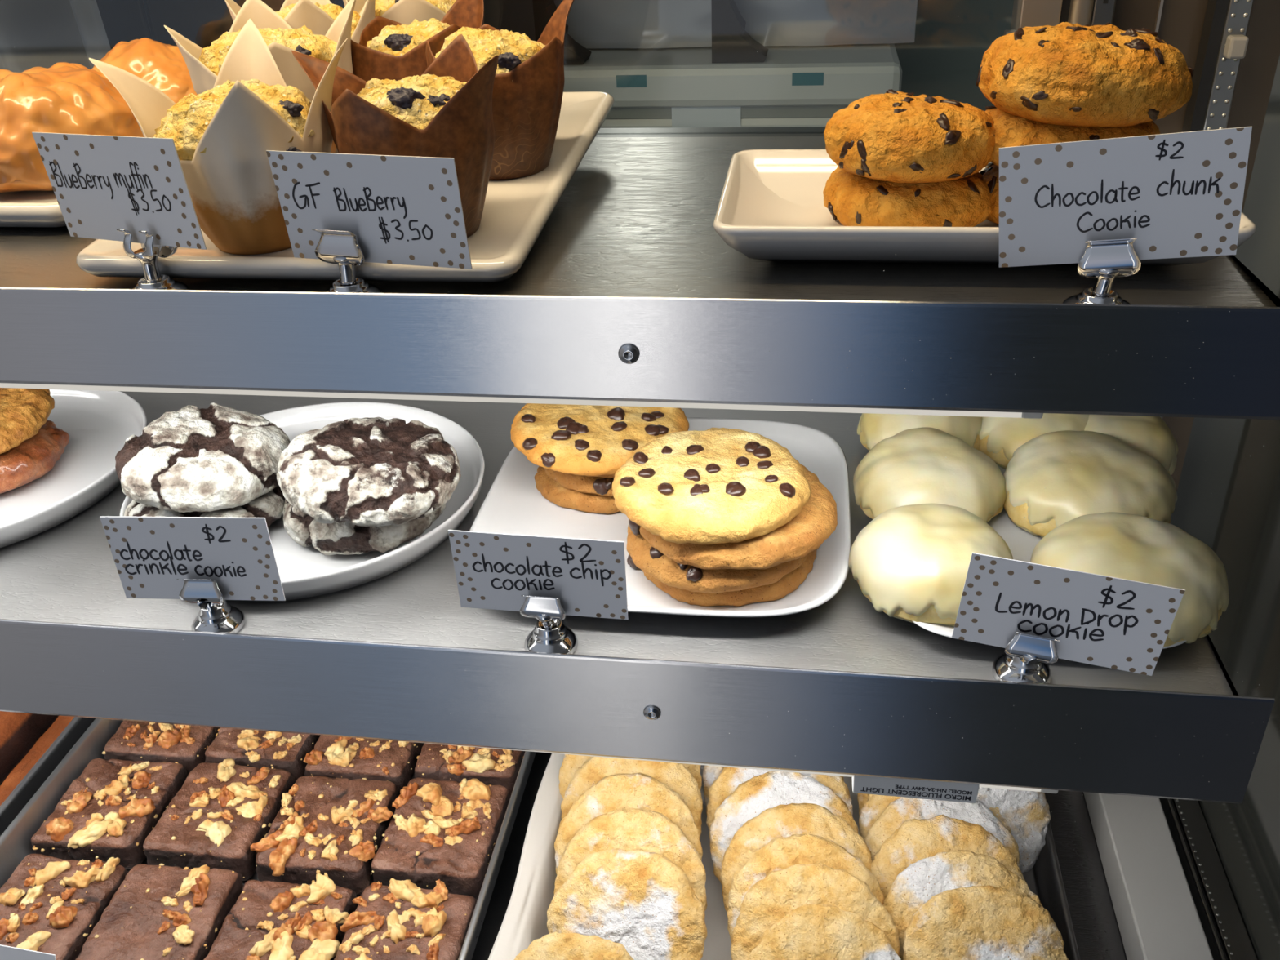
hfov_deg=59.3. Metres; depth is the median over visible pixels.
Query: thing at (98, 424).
plate
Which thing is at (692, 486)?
cookie
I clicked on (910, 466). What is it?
cookie
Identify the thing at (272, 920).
brownie
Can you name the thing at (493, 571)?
price card
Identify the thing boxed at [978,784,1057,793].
light fixture
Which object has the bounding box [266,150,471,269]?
price card
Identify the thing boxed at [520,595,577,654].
card holder
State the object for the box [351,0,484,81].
muffin
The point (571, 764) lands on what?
cookie
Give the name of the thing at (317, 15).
muffin
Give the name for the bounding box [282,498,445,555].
cookie
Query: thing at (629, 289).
display shelf
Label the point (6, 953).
price card
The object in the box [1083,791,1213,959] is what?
rail
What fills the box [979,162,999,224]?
cookie
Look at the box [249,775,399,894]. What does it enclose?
brownie
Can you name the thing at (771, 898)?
cookie
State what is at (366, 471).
cookie
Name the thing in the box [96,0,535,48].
cabinet
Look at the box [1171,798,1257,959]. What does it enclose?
perforated panel
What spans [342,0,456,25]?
muffin
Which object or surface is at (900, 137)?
cookie
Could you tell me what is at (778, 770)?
light fixture
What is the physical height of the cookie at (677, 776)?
0.063 m
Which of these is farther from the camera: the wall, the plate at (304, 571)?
the wall
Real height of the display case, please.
1.650 m
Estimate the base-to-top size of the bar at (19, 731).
0.037 m
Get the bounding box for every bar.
[0,711,58,784]
[0,715,74,805]
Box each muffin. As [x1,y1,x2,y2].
[88,18,347,254]
[164,0,355,153]
[224,0,375,43]
[291,34,497,237]
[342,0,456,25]
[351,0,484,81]
[425,0,573,179]
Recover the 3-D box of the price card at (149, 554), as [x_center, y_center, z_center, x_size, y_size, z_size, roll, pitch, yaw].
[-0.203,0.036,0.511,0.078,0.046,0.001,1,30,6]
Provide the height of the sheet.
0.360 m
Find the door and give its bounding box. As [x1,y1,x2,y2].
[597,132,823,134]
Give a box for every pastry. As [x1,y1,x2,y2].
[0,62,143,192]
[91,37,197,103]
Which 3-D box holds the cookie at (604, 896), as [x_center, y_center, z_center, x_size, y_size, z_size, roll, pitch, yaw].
[-0.008,0.256,0.634,0.092,0.063,0.071,3,31,9]
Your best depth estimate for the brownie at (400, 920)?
0.66 m
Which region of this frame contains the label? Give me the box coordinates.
[852,774,979,803]
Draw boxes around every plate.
[0,389,147,547]
[119,401,484,601]
[469,417,850,617]
[912,464,1186,648]
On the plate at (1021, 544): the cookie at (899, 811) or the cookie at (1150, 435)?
the cookie at (1150, 435)
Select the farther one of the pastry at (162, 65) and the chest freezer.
the chest freezer
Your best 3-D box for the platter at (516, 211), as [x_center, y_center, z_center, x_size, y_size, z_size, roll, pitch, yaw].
[-0.127,-0.155,0.564,0.194,0.025,0.257,2,31,8]
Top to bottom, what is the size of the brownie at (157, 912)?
0.033 m
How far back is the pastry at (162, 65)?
0.60 m
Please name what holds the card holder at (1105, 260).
on the display shelf at (629, 289)
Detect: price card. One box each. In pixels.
[0,944,56,959]
[31,132,206,249]
[99,515,285,600]
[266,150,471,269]
[448,529,628,619]
[951,552,1185,675]
[999,126,1252,267]
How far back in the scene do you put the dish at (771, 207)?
0.45 m
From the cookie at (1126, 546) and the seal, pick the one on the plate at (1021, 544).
the cookie at (1126, 546)
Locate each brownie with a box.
[0,853,128,959]
[31,757,187,868]
[75,864,243,959]
[102,720,220,775]
[142,758,295,880]
[203,872,358,959]
[204,727,320,781]
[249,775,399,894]
[303,735,423,795]
[333,878,481,959]
[371,777,510,899]
[414,742,525,796]
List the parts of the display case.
sill, round post, panel, panel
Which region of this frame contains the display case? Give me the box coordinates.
[471,0,1279,959]
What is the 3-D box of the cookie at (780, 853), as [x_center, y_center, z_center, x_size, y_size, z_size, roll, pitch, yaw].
[0.094,0.249,0.637,0.089,0.066,0.072,-1,30,2]
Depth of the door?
0.68 m
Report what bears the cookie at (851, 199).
on the dish at (771, 207)
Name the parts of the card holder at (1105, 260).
stem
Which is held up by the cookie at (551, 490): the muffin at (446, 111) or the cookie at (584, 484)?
the cookie at (584, 484)
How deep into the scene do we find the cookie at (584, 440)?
0.61 m
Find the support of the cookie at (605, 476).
on the cookie at (584, 484)
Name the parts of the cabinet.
door, door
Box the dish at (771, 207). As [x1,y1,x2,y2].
[713,149,1256,266]
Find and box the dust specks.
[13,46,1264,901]
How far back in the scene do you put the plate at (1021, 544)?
0.58 m
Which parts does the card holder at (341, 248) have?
stem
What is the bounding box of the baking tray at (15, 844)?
[0,718,536,959]
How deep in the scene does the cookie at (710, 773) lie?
0.73 m
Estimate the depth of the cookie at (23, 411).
0.67 m
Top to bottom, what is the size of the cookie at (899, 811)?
0.063 m
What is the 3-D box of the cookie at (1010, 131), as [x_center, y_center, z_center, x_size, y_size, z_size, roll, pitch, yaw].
[0.174,-0.143,0.463,0.073,0.029,0.073,-2,30,1]
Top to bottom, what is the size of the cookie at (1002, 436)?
0.036 m
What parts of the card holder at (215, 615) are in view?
stem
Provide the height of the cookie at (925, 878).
0.065 m
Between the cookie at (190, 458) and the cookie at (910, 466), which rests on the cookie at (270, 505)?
the cookie at (190, 458)
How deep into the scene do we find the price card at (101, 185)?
0.44 m
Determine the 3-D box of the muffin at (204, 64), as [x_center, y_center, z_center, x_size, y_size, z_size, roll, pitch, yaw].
[-0.175,-0.189,0.542,0.069,0.080,0.068,11,33,22]
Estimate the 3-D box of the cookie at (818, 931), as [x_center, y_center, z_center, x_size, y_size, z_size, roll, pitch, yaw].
[0.099,0.276,0.600,0.089,0.054,0.081,13,34,25]
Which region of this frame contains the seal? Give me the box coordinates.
[1159,797,1227,959]
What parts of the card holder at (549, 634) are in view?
stem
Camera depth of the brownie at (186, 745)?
0.80 m
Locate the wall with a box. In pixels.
[893,0,1013,111]
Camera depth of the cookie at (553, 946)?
0.62 m
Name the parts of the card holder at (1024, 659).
stem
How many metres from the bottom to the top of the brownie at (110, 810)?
0.035 m
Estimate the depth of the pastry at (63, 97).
0.54 m
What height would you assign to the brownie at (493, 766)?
0.033 m
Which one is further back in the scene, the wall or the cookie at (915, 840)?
the wall
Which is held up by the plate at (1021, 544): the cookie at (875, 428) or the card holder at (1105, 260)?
the cookie at (875, 428)
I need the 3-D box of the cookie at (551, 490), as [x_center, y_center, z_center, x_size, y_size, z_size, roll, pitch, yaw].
[-0.017,-0.006,0.651,0.086,0.013,0.083,5,31,13]
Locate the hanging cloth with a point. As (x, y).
(44, 33)
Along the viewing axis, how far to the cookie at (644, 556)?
0.53 m
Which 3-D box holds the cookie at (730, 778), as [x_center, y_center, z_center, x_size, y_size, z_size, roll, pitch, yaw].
[0.087,0.212,0.702,0.091,0.065,0.069,5,31,12]
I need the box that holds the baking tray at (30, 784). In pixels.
[0,716,95,835]
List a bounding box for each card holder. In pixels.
[116,228,189,289]
[177,578,244,633]
[311,229,382,293]
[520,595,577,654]
[991,631,1058,684]
[1062,237,1141,304]
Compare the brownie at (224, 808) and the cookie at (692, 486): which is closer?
the cookie at (692, 486)
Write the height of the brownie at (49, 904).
0.031 m
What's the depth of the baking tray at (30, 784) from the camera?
0.78 m
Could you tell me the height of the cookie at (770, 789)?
0.066 m
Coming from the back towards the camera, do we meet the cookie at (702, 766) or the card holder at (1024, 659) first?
the cookie at (702, 766)
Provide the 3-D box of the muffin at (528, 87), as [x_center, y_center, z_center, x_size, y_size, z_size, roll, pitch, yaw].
[-0.065,-0.187,0.531,0.072,0.079,0.065,2,31,8]
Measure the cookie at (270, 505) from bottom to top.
0.030 m
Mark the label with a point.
(896, 787)
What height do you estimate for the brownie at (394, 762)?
0.033 m
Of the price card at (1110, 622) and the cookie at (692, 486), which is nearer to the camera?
the price card at (1110, 622)
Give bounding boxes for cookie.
[0,387,54,453]
[0,420,69,493]
[115,402,289,512]
[124,484,285,533]
[276,417,461,526]
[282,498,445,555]
[510,403,688,475]
[514,932,634,959]
[534,466,620,514]
[543,467,614,496]
[546,848,706,959]
[554,772,702,875]
[554,807,707,911]
[558,754,702,797]
[560,755,702,839]
[587,473,614,478]
[612,427,810,544]
[626,524,807,593]
[626,549,817,606]
[628,463,837,569]
[700,764,706,805]
[702,764,844,814]
[706,766,853,839]
[710,770,858,884]
[720,803,871,912]
[727,833,884,941]
[730,862,900,959]
[746,903,901,959]
[822,166,992,226]
[823,88,995,183]
[848,503,1013,626]
[853,426,1006,522]
[857,413,982,450]
[857,793,868,815]
[858,794,1010,839]
[864,796,1019,866]
[871,814,1025,898]
[883,849,1043,959]
[902,884,1069,959]
[975,22,1194,127]
[977,786,1051,873]
[978,413,1088,468]
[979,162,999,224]
[984,106,1159,167]
[1003,430,1177,537]
[1030,511,1229,646]
[1084,414,1177,475]
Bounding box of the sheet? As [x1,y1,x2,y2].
[554,0,917,48]
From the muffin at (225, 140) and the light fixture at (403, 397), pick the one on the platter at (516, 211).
the muffin at (225, 140)
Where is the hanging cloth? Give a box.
[0,0,111,72]
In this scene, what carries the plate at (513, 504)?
on the display shelf at (396, 655)
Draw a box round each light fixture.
[0,382,1043,418]
[510,749,853,777]
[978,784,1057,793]
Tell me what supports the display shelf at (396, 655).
attached to the display case
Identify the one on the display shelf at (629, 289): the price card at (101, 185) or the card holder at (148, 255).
the card holder at (148, 255)
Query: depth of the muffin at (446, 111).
0.44 m
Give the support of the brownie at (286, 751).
in the baking tray at (15, 844)
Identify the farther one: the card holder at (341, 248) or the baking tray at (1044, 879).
the baking tray at (1044, 879)
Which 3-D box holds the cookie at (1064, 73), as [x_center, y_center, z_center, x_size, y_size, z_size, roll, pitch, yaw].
[0.176,-0.163,0.449,0.078,0.037,0.079,-4,30,-2]
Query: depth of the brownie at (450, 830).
0.72 m
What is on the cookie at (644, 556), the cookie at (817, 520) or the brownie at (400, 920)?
the cookie at (817, 520)
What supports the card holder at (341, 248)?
on the display shelf at (629, 289)
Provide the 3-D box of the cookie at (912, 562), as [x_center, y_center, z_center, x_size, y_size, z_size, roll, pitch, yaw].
[0.141,0.036,0.540,0.077,0.037,0.080,-10,31,-12]
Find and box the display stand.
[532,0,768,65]
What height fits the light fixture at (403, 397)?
0.023 m
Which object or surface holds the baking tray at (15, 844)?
on the display case
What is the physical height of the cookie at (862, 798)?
0.065 m
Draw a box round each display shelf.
[0,136,1279,419]
[0,391,1275,804]
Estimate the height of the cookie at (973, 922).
0.062 m
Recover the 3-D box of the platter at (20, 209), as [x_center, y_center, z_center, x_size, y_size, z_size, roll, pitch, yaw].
[-0.422,-0.177,0.637,0.330,0.015,0.187,2,31,8]
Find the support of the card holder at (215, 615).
on the display shelf at (396, 655)
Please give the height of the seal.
0.026 m
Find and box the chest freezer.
[563,43,902,128]
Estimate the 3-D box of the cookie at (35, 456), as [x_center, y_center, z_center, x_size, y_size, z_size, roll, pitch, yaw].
[-0.400,-0.015,0.680,0.092,0.027,0.093,2,31,8]
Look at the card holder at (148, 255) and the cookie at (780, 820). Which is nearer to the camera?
the card holder at (148, 255)
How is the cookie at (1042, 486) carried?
on the plate at (1021, 544)
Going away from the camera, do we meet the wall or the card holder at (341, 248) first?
the card holder at (341, 248)
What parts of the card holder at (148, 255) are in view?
stem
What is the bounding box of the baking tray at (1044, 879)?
[1023,822,1079,959]
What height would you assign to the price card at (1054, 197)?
0.054 m
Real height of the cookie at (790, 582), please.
0.015 m
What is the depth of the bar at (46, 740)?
0.81 m
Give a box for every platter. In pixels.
[0,190,66,227]
[75,91,613,282]

